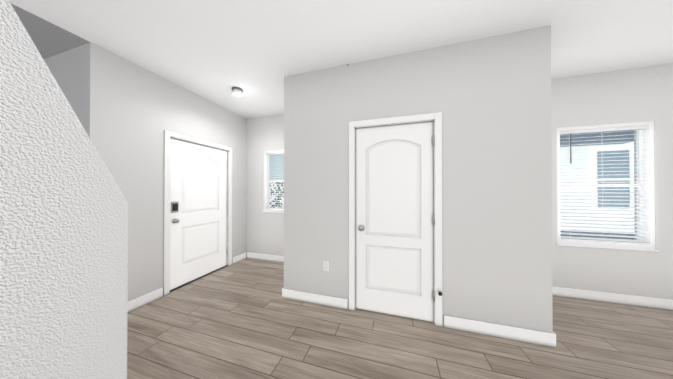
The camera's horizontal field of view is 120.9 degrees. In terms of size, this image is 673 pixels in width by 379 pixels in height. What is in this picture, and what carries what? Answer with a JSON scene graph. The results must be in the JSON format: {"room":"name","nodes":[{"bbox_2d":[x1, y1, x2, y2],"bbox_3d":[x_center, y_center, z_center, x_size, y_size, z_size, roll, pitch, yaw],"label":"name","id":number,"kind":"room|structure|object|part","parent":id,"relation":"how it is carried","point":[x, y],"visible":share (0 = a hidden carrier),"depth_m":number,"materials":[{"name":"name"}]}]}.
{"room":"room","nodes":[
{"label":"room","id":0,"kind":"room"},
{"bbox_2d":[44,47,77,116],"bbox_3d":[-2.989,-0.052,2.116,0.955,2.790,0.200,0,0,17],"label":"wall","id":1,"kind":"structure","parent":0,"point":[63,67],"depth_m":1.93,"materials":[{"name":"grey paint"}]},
{"bbox_2d":[0,0,127,378],"bbox_3d":[-1.741,-0.052,-0.873,0.130,2.760,4.000,0,0,17],"label":"wall","id":2,"kind":"structure","parent":0,"point":[63,258],"depth_m":0.79,"materials":[{"name":"paint"}]},
{"bbox_2d":[78,42,246,300],"bbox_3d":[-2.173,-0.033,2.833,0.200,2.760,2.040,0,0,17],"label":"wall","id":3,"kind":"structure","parent":0,"point":[129,112],"depth_m":2.23,"materials":[{"name":"paint"}]},
{"bbox_2d":[127,252,245,312],"bbox_3d":[-2.074,1.289,2.780,0.016,0.115,2.040,0,0,17],"label":"baseboard","id":4,"kind":"structure","parent":3,"relation":"attached to","point":[136,303],"depth_m":2.26,"materials":[{"name":"white wood"}]},
{"bbox_2d":[163,130,231,295],"bbox_3d":[-2.130,0.297,2.950,0.216,2.101,1.056,0,0,17],"label":"door frame","id":5,"kind":"structure","parent":3,"relation":"attached to","point":[168,135],"depth_m":2.48,"materials":[{"name":"white wood"}]},
{"bbox_2d":[170,138,226,289],"bbox_3d":[-2.051,0.325,2.927,0.118,2.009,0.914,0,0,17],"label":"front door","id":6,"kind":"structure","parent":3,"relation":"in","point":[198,210],"depth_m":2.85,"materials":[{"name":"paint"}]},
{"bbox_3d":[-2.171,0.237,2.561,0.008,0.140,0.084,0,0,17],"label":"handle","id":7,"kind":"part","parent":6,"relation":"part of","materials":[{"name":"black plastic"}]},
{"bbox_3d":[-2.165,0.237,2.559,0.022,0.100,0.060,0,0,17],"label":"handle","id":8,"kind":"part","parent":6,"relation":"part of","materials":[{"name":"grey plastic"}]},
{"bbox_2d":[9,0,672,118],"bbox_3d":[0.443,-1.504,-0.237,9.300,0.150,6.850,0,0,17],"label":"ceiling","id":9,"kind":"structure","parent":0,"point":[256,51],"depth_m":1.72,"materials":[{"name":"paint"}]},
{"bbox_2d":[232,87,242,96],"bbox_3d":[-1.398,-1.376,2.693,0.150,0.076,0.150,0,0,17],"label":"ceiling light","id":10,"kind":"object","parent":9,"relation":"attached to","point":[237,91],"visible":1,"depth_m":2.66,"materials":[{"name":"grey glass"}]},
{"bbox_2d":[127,258,672,378],"bbox_3d":[0.443,1.381,-0.252,9.300,0.100,6.850,0,0,17],"label":"floor","id":11,"kind":"structure","parent":0,"point":[243,319],"depth_m":1.67,"materials":[{"name":"brown wood"}]},
{"bbox_2d":[284,25,552,332],"bbox_3d":[0.613,-0.037,2.068,2.616,2.760,0.120,0,0,17],"label":"wall","id":12,"kind":"structure","parent":0,"point":[489,98],"depth_m":1.82,"materials":[{"name":"paint"}]},
{"bbox_2d":[283,288,347,308],"bbox_3d":[-0.260,1.286,2.252,0.806,0.115,0.021,0,0,17],"label":"baseboard","id":13,"kind":"structure","parent":12,"relation":"attached to","point":[331,301],"depth_m":2.23,"materials":[{"name":"white wood"}]},
{"bbox_2d":[324,261,328,270],"bbox_3d":[-0.118,0.886,2.213,0.070,0.115,0.010,0,0,17],"label":"electrical outlet","id":14,"kind":"object","parent":12,"relation":"attached to","point":[326,265],"visible":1,"depth_m":2.21,"materials":[{"name":"white plastic"}]},
{"bbox_2d":[349,112,441,326],"bbox_3d":[0.604,0.292,2.060,0.934,2.101,0.136,0,0,17],"label":"door frame","id":15,"kind":"structure","parent":12,"relation":"attached to","point":[435,119],"depth_m":1.93,"materials":[{"name":"white wood"}]},
{"bbox_2d":[433,136,434,300],"bbox_3d":[0.973,0.287,1.896,0.024,1.640,0.016,0,0,17],"label":"door hinge","id":16,"kind":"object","parent":15,"relation":"attached to","point":[433,220],"depth_m":1.90,"materials":[{"name":"grey metal"}]},
{"bbox_2d":[356,122,441,321],"bbox_3d":[0.618,0.324,2.000,0.852,2.018,0.113,0,0,17],"label":"closet door","id":17,"kind":"structure","parent":12,"relation":"in","point":[394,227],"depth_m":2.02,"materials":[{"name":"paint"}]},
{"bbox_2d":[444,315,552,346],"bbox_3d":[1.438,1.284,1.747,0.812,0.115,0.021,0,0,17],"label":"baseboard","id":18,"kind":"structure","parent":12,"relation":"attached to","point":[511,332],"depth_m":1.72,"materials":[{"name":"white wood"}]},
{"bbox_2d":[553,332,555,347],"bbox_3d":[1.998,1.286,2.102,0.016,0.115,1.020,0,0,17],"label":"baseboard","id":19,"kind":"structure","parent":12,"relation":"attached to","point":[554,335],"depth_m":1.62,"materials":[{"name":"white wood"}]},
{"bbox_2d":[246,63,672,299],"bbox_3d":[1.949,-0.034,2.776,8.135,2.760,0.200,0,0,17],"label":"wall","id":20,"kind":"structure","parent":0,"point":[641,94],"depth_m":2.30,"materials":[{"name":"paint"}]},
{"bbox_2d":[264,149,283,211],"bbox_3d":[-1.032,-0.164,3.618,0.750,1.170,0.106,0,0,17],"label":"window","id":21,"kind":"structure","parent":20,"relation":"in","point":[267,168],"depth_m":3.68,"materials":[{"name":"white plastic"}]},
{"bbox_2d":[266,151,283,208],"bbox_3d":[-1.038,-0.171,3.602,0.670,1.084,0.053,0,0,17],"label":"window blind","id":22,"kind":"object","parent":21,"relation":"attached to","point":[273,153],"visible":0.56,"depth_m":3.63,"materials":[{"name":"white plastic"}]},
{"bbox_3d":[-1.023,-0.164,3.650,0.662,1.082,0.004,0,0,17],"label":"glass","id":23,"kind":"part","parent":21,"relation":"part of","materials":[{"name":"clear glass"}]},
{"bbox_2d":[246,252,672,309],"bbox_3d":[1.918,1.288,2.666,7.735,0.115,0.016,0,0,17],"label":"baseboard","id":24,"kind":"structure","parent":20,"relation":"attached to","point":[651,302],"depth_m":2.28,"materials":[{"name":"white wood"}]},
{"bbox_2d":[557,121,654,249],"bbox_3d":[3.233,-0.048,2.350,0.870,1.475,0.106,0,0,17],"label":"window","id":25,"kind":"structure","parent":20,"relation":"in","point":[649,154],"depth_m":2.27,"materials":[{"name":"white plastic"}]},
{"bbox_3d":[3.243,-0.048,2.382,0.782,1.387,0.004,0,0,17],"label":"glass","id":26,"kind":"part","parent":25,"relation":"part of","materials":[{"name":"clear glass"}]},
{"bbox_2d":[560,125,648,244],"bbox_3d":[3.228,-0.055,2.333,0.790,1.389,0.053,0,0,17],"label":"window blind","id":27,"kind":"object","parent":25,"relation":"attached to","point":[607,130],"visible":0.83,"depth_m":2.31,"materials":[{"name":"white plastic"}]},
{"bbox_2d":[570,133,571,163],"bbox_3d":[2.936,-0.511,2.388,0.010,0.380,0.010,0,0,17],"label":"blind wand","id":28,"kind":"object","parent":27,"relation":"hanging from","point":[570,151],"visible":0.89,"depth_m":2.39,"materials":[{"name":"grey plastic"}]},
{"bbox_2d":[556,244,658,251],"bbox_3d":[3.215,0.695,2.287,0.894,0.020,0.018,0,0,17],"label":"board","id":29,"kind":"object","parent":20,"relation":"attached to","point":[608,247],"visible":1,"depth_m":2.27,"materials":[{"name":"white wood"}]},
{"label":"outside","id":30,"kind":"structure","parent":0,"visible":0},
{"bbox_3d":[4.495,1.542,11.803,30.000,0.200,18.530,0,0,17],"label":"ground","id":31,"kind":"structure","parent":30,"visible":0},
{"bbox_2d":[270,154,283,207],"bbox_3d":[-3.091,-0.683,11.737,6.100,4.250,3.400,0,0,17],"label":"house","id":32,"kind":"structure","parent":31,"relation":"on","point":[281,158],"depth_m":10.00,"materials":[{"name":"white"}]},
{"bbox_2d":[270,182,283,207],"bbox_3d":[-1.712,0.552,5.561,0.831,1.718,0.669,0,0,17],"label":"tree","id":33,"kind":"object","parent":31,"relation":"on","point":[278,189],"depth_m":5.56,"materials":[{"name":"brown plant"}]},
{"bbox_2d":[560,130,634,241],"bbox_3d":[8.355,-1.611,6.201,7.400,6.050,3.500,0,0,17],"label":"window blinds","id":34,"kind":"object","parent":31,"relation":"on","point":[591,144],"depth_m":5.17,"materials":[{"name":"white plastic"}]},
{"bbox_3d":[7.444,-0.267,5.146,0.650,1.550,0.030,0,0,17],"label":"glass","id":35,"kind":"part","parent":34,"relation":"part of","materials":[{"name":"blue"}]},
{"bbox_3d":[7.438,-0.267,5.126,0.750,1.650,0.030,0,0,17],"label":"trim","id":36,"kind":"part","parent":34,"relation":"part of","materials":[{"name":"white plastic"}]}
]}

